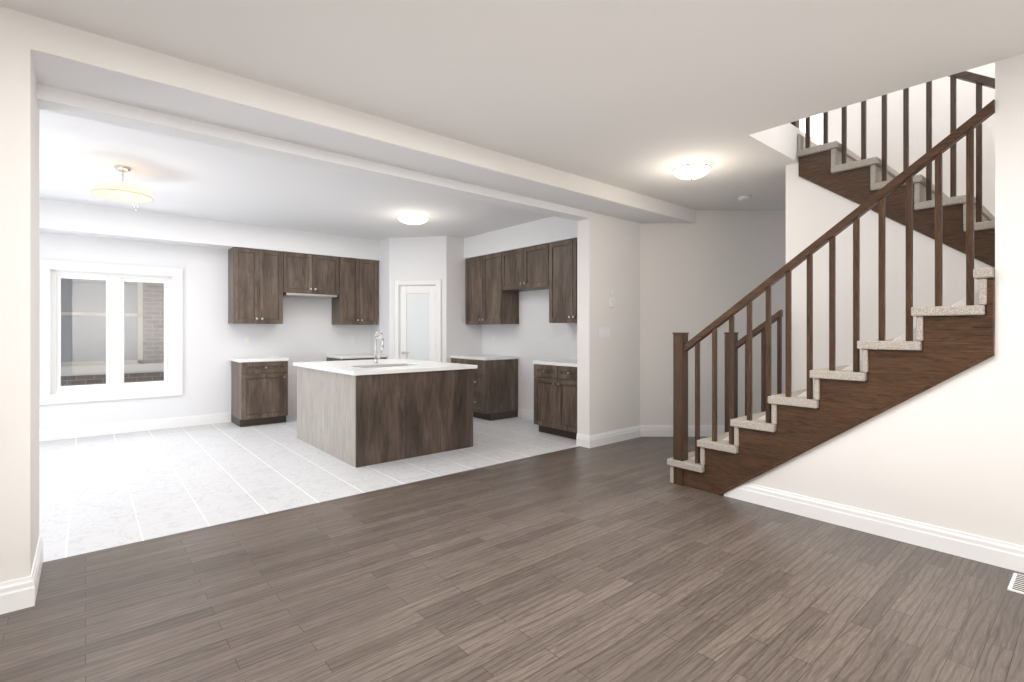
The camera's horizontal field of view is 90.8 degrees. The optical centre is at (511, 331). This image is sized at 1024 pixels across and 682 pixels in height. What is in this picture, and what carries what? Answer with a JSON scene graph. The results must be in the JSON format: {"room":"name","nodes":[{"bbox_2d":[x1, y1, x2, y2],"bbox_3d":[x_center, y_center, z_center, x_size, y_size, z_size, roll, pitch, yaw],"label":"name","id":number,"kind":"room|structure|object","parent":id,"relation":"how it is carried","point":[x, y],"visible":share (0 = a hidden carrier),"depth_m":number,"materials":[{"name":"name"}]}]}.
{"room":"living room","nodes":[
{"label":"living room","id":0,"kind":"room"},
{"bbox_2d":[39,198,378,429],"bbox_3d":[-4.209,-0.100,6.956,7.750,2.800,0.540,0,0,-40],"label":"wall","id":1,"kind":"structure","parent":0,"point":[195,249],"depth_m":6.98,"materials":[{"name":"white paint"}]},
{"bbox_2d":[39,259,182,404],"bbox_3d":[-5.079,0.010,6.459,1.434,1.714,0.178,0,0,-40],"label":"window","id":2,"kind":"structure","parent":1,"relation":"in","point":[52,274],"depth_m":6.43,"materials":[{"name":"white"}]},
{"bbox_2d":[244,336,248,343],"bbox_3d":[-3.883,0.130,7.383,0.072,0.116,0.009,0,0,-40],"label":"electrical outlet plate","id":3,"kind":"object","parent":1,"relation":"attached to","point":[246,338],"depth_m":7.38,"materials":[{"name":"white plastic"}]},
{"bbox_2d":[228,247,282,323],"bbox_3d":[-3.697,-0.639,7.293,0.648,1.058,0.380,0,0,-40],"label":"upper cabinet","id":4,"kind":"object","parent":1,"relation":"attached to","point":[255,286],"visible":1,"depth_m":7.16,"materials":[{"name":"brown wood"}]},
{"bbox_2d":[283,252,338,294],"bbox_3d":[-3.128,-0.869,7.774,0.838,0.598,0.380,0,0,-40],"label":"upper cabinet","id":5,"kind":"object","parent":1,"relation":"attached to","point":[309,274],"visible":0.98,"depth_m":7.63,"materials":[{"name":"brown wood"}]},
{"bbox_2d":[283,293,336,297],"bbox_3d":[-3.137,-0.551,7.786,0.760,0.033,0.350,0,0,-40],"label":"under-cabinet range hood","id":6,"kind":"object","parent":5,"relation":"attached to","point":[307,295],"visible":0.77,"depth_m":7.72,"materials":[{"name":"silver metal"}]},
{"bbox_2d":[332,257,377,324],"bbox_3d":[-2.562,-0.639,8.253,0.640,1.058,0.380,0,0,-40],"label":"upper cabinet","id":7,"kind":"object","parent":1,"relation":"attached to","point":[355,301],"visible":1,"depth_m":8.11,"materials":[{"name":"brown wood"}]},
{"bbox_2d":[39,415,577,561],"bbox_3d":[-2.954,1.360,5.471,7.750,0.120,4.430,0,0,-40],"label":"floor","id":8,"kind":"structure","parent":0,"point":[99,492],"depth_m":4.58,"materials":[{"name":"white tile"}]},
{"bbox_2d":[231,361,287,426],"bbox_3d":[-3.597,0.860,7.198,0.598,0.880,0.655,0,0,-40],"label":"base cabinet","id":9,"kind":"object","parent":8,"relation":"on","point":[259,393],"visible":1,"depth_m":6.98,"materials":[{"name":"brown wood"}]},
{"bbox_2d":[229,356,288,362],"bbox_3d":[-3.608,0.400,7.202,0.635,0.039,0.635,0,0,-40],"label":"countertop","id":10,"kind":"structure","parent":9,"relation":"on","point":[256,359],"depth_m":7.06,"materials":[{"name":"white stone"}]},
{"bbox_2d":[327,357,386,360],"bbox_3d":[-2.494,0.860,8.130,0.745,0.880,0.655,0,0,-40],"label":"base cabinet","id":11,"kind":"object","parent":8,"relation":"on","point":[332,359],"visible":0.06,"depth_m":7.88,"materials":[{"name":"brown wood"}]},
{"bbox_2d":[326,354,386,358],"bbox_3d":[-2.502,0.400,8.136,0.752,0.039,0.635,0,0,-40],"label":"countertop","id":12,"kind":"structure","parent":11,"relation":"on","point":[346,356],"depth_m":7.93,"materials":[{"name":"white stone"}]},
{"bbox_2d":[297,366,472,467],"bbox_3d":[-1.532,0.860,5.926,1.370,0.880,1.770,0,0,-40],"label":"kitchen island","id":13,"kind":"object","parent":8,"relation":"on","point":[362,413],"depth_m":5.23,"materials":[{"name":"brown wood"}]},
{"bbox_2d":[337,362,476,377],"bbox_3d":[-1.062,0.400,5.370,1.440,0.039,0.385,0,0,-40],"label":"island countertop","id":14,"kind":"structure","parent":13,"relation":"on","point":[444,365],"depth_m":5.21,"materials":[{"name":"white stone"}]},
{"bbox_2d":[451,358,466,363],"bbox_3d":[-0.594,0.860,7.984,0.655,0.880,0.438,0,0,-40],"label":"base cabinet","id":15,"kind":"object","parent":8,"relation":"on","point":[458,360],"visible":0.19,"depth_m":7.80,"materials":[{"name":"brown wood"}]},
{"bbox_2d":[467,359,517,420],"bbox_3d":[-0.303,0.860,7.640,0.655,0.880,0.458,0,0,-40],"label":"base cabinet","id":16,"kind":"object","parent":8,"relation":"on","point":[495,389],"visible":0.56,"depth_m":7.44,"materials":[{"name":"brown wood"}]},
{"bbox_2d":[450,354,518,359],"bbox_3d":[-0.440,0.400,7.816,0.635,0.039,0.927,0,0,-40],"label":"countertop","id":17,"kind":"structure","parent":16,"relation":"on","point":[486,357],"depth_m":7.62,"materials":[{"name":"white stone"}]},
{"bbox_2d":[534,364,576,439],"bbox_3d":[0.778,0.860,6.360,0.655,0.880,0.848,0,0,-40],"label":"base cabinet","id":18,"kind":"object","parent":8,"relation":"on","point":[555,400],"visible":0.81,"depth_m":6.19,"materials":[{"name":"brown wood"}]},
{"bbox_2d":[533,359,576,366],"bbox_3d":[0.784,0.400,6.368,0.635,0.039,0.865,0,0,-40],"label":"countertop","id":19,"kind":"structure","parent":18,"relation":"on","point":[567,362],"depth_m":6.31,"materials":[{"name":"white stone"}]},
{"bbox_2d":[379,238,388,358],"bbox_3d":[-2.029,-0.100,8.242,0.100,2.800,0.310,0,0,-40],"label":"wall","id":20,"kind":"structure","parent":0,"point":[383,244],"depth_m":8.22,"materials":[{"name":"white paint"}]},
{"bbox_2d":[389,236,445,361],"bbox_3d":[-1.490,-0.100,8.059,0.951,2.800,0.100,0,0,10],"label":"wall","id":21,"kind":"structure","parent":0,"point":[410,258],"depth_m":8.01,"materials":[{"name":"white paint"}]},
{"bbox_2d":[394,279,440,361],"bbox_3d":[-1.492,0.239,8.047,0.784,2.122,0.124,0,0,10],"label":"door frame","id":22,"kind":"structure","parent":21,"relation":"attached to","point":[420,282],"depth_m":8.01,"materials":[{"name":"white wood"}]},
{"bbox_2d":[400,286,435,360],"bbox_3d":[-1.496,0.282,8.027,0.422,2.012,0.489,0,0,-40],"label":"pantry door","id":23,"kind":"structure","parent":21,"relation":"in","point":[417,322],"depth_m":8.03,"materials":[{"name":"white wood"}]},
{"bbox_2d":[446,236,462,362],"bbox_3d":[-0.948,-0.100,8.063,0.300,2.800,0.100,0,0,-40],"label":"wall","id":24,"kind":"structure","parent":0,"point":[454,245],"depth_m":8.03,"materials":[{"name":"white paint"}]},
{"bbox_2d":[0,437,1023,681],"bbox_3d":[0.941,1.360,2.759,13.000,0.120,11.000,0,0,-40],"label":"floor","id":25,"kind":"structure","parent":0,"point":[624,561],"depth_m":2.47,"materials":[{"name":"brown wood"}]},
{"bbox_2d":[667,71,994,494],"bbox_3d":[3.273,-0.775,3.655,2.097,4.150,3.552,0,0,-40],"label":"staircase","id":26,"kind":"structure","parent":25,"relation":"on","point":[939,343],"depth_m":3.60,"materials":[{"name":"brown wood"}]},
{"bbox_2d":[1007,573,1023,593],"bbox_3d":[2.626,1.296,2.579,0.260,0.008,0.110,0,0,-40],"label":"floor vent","id":27,"kind":"object","parent":25,"relation":"in","point":[1016,583],"visible":1,"depth_m":2.58,"materials":[{"name":"white plastic"}]},
{"bbox_2d":[0,6,1023,582],"bbox_3d":[0.897,-1.500,2.735,13.100,5.600,11.220,0,0,-40],"label":"wall","id":28,"kind":"structure","parent":0,"point":[948,454],"depth_m":3.54,"materials":[{"name":"white paint"}]},
{"bbox_2d":[0,408,1023,614],"bbox_3d":[0.064,1.230,2.771,11.674,0.140,12.150,0,0,-40],"label":"baseboard","id":29,"kind":"structure","parent":28,"relation":"attached to","point":[17,594],"depth_m":3.37,"materials":[{"name":"white wood"}]},
{"bbox_2d":[598,327,609,336],"bbox_3d":[1.051,0.008,5.778,0.195,0.104,0.009,0,0,-40],"label":"light switch","id":30,"kind":"object","parent":28,"relation":"attached to","point":[603,331],"depth_m":5.78,"materials":[{"name":"white plastic"}]},
{"bbox_2d":[609,289,614,306],"bbox_3d":[1.152,-0.386,5.856,0.091,0.200,0.022,0,0,-40],"label":"light switch","id":31,"kind":"object","parent":28,"relation":"attached to","point":[611,299],"depth_m":5.86,"materials":[{"name":"white plastic"}]},
{"bbox_2d":[668,396,672,405],"bbox_3d":[1.973,0.860,6.244,0.072,0.116,0.010,0,0,-1],"label":"electrical outlet plate","id":32,"kind":"object","parent":28,"relation":"attached to","point":[670,398],"depth_m":6.24,"materials":[{"name":"white plastic"}]},
{"bbox_2d":[799,113,822,143],"bbox_3d":[4.055,-3.100,6.962,0.013,1.600,3.000,0,0,-40],"label":"window","id":33,"kind":"structure","parent":28,"relation":"in","point":[816,127],"depth_m":6.87,"materials":[{"name":"white glass"}]},
{"bbox_2d":[0,0,1023,240],"bbox_3d":[0.522,-1.650,3.256,13.000,0.300,12.300,0,0,-40],"label":"ceiling","id":34,"kind":"structure","parent":0,"point":[645,97],"depth_m":3.03,"materials":[{"name":"white paint"}]},
{"bbox_2d":[90,165,153,209],"bbox_3d":[-3.565,-1.308,4.621,0.464,0.384,0.464,0,0,-40],"label":"pendant light","id":35,"kind":"object","parent":34,"relation":"hanging from","point":[122,191],"visible":1,"depth_m":4.61,"materials":[{"name":"white glass"}]},
{"bbox_2d":[397,213,428,224],"bbox_3d":[-1.277,-1.436,6.515,0.414,0.128,0.414,0,0,-40],"label":"kitchen ceiling light","id":36,"kind":"object","parent":34,"relation":"attached to","point":[412,219],"visible":1,"depth_m":6.40,"materials":[{"name":"white glass"}]},
{"bbox_2d":[672,162,711,179],"bbox_3d":[1.625,-1.436,4.568,0.342,0.128,0.342,0,0,-40],"label":"ceiling light","id":37,"kind":"object","parent":34,"relation":"attached to","point":[692,171],"visible":1,"depth_m":4.48,"materials":[{"name":"white glass"}]},
{"bbox_2d":[738,195,750,200],"bbox_3d":[2.586,-1.480,5.616,0.136,0.040,0.136,0,0,-40],"label":"smoke detector","id":38,"kind":"object","parent":34,"relation":"attached to","point":[744,197],"visible":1,"depth_m":5.57,"materials":[{"name":"white plastic"}]},
{"bbox_2d":[463,216,574,409],"bbox_3d":[-0.161,-0.100,7.766,0.520,2.800,4.230,0,0,-40],"label":"wall","id":39,"kind":"structure","parent":0,"point":[534,338],"depth_m":7.45,"materials":[{"name":"white paint"}]},
{"bbox_2d":[465,252,518,324],"bbox_3d":[-0.335,-0.639,7.890,0.380,1.058,0.915,0,0,-40],"label":"upper cabinet","id":40,"kind":"object","parent":39,"relation":"attached to","point":[488,301],"visible":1,"depth_m":7.71,"materials":[{"name":"brown wood"}]},
{"bbox_2d":[501,243,548,291],"bbox_3d":[0.285,-0.884,7.157,0.380,0.568,0.995,0,0,-40],"label":"upper cabinet","id":41,"kind":"object","parent":39,"relation":"attached to","point":[525,269],"visible":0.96,"depth_m":7.04,"materials":[{"name":"brown wood"}]},
{"bbox_2d":[549,238,576,322],"bbox_3d":[0.883,-0.639,6.448,0.380,1.058,0.850,0,0,-40],"label":"upper cabinet","id":42,"kind":"object","parent":39,"relation":"attached to","point":[563,281],"visible":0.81,"depth_m":6.48,"materials":[{"name":"brown wood"}]},
{"bbox_2d":[575,221,576,359],"bbox_3d":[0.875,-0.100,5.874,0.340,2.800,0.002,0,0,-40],"label":"wall","id":43,"kind":"structure","parent":0,"point":[575,221],"depth_m":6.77,"materials":[{"name":"white paint"}]},
{"label":"outside","id":44,"kind":"structure","parent":0,"visible":0},
{"bbox_2d":[61,278,163,385],"bbox_3d":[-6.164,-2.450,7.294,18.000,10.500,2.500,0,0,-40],"label":"window glass","id":45,"kind":"structure","parent":44,"point":[131,330],"depth_m":8.21,"materials":[{"name":"grey"}]}
]}

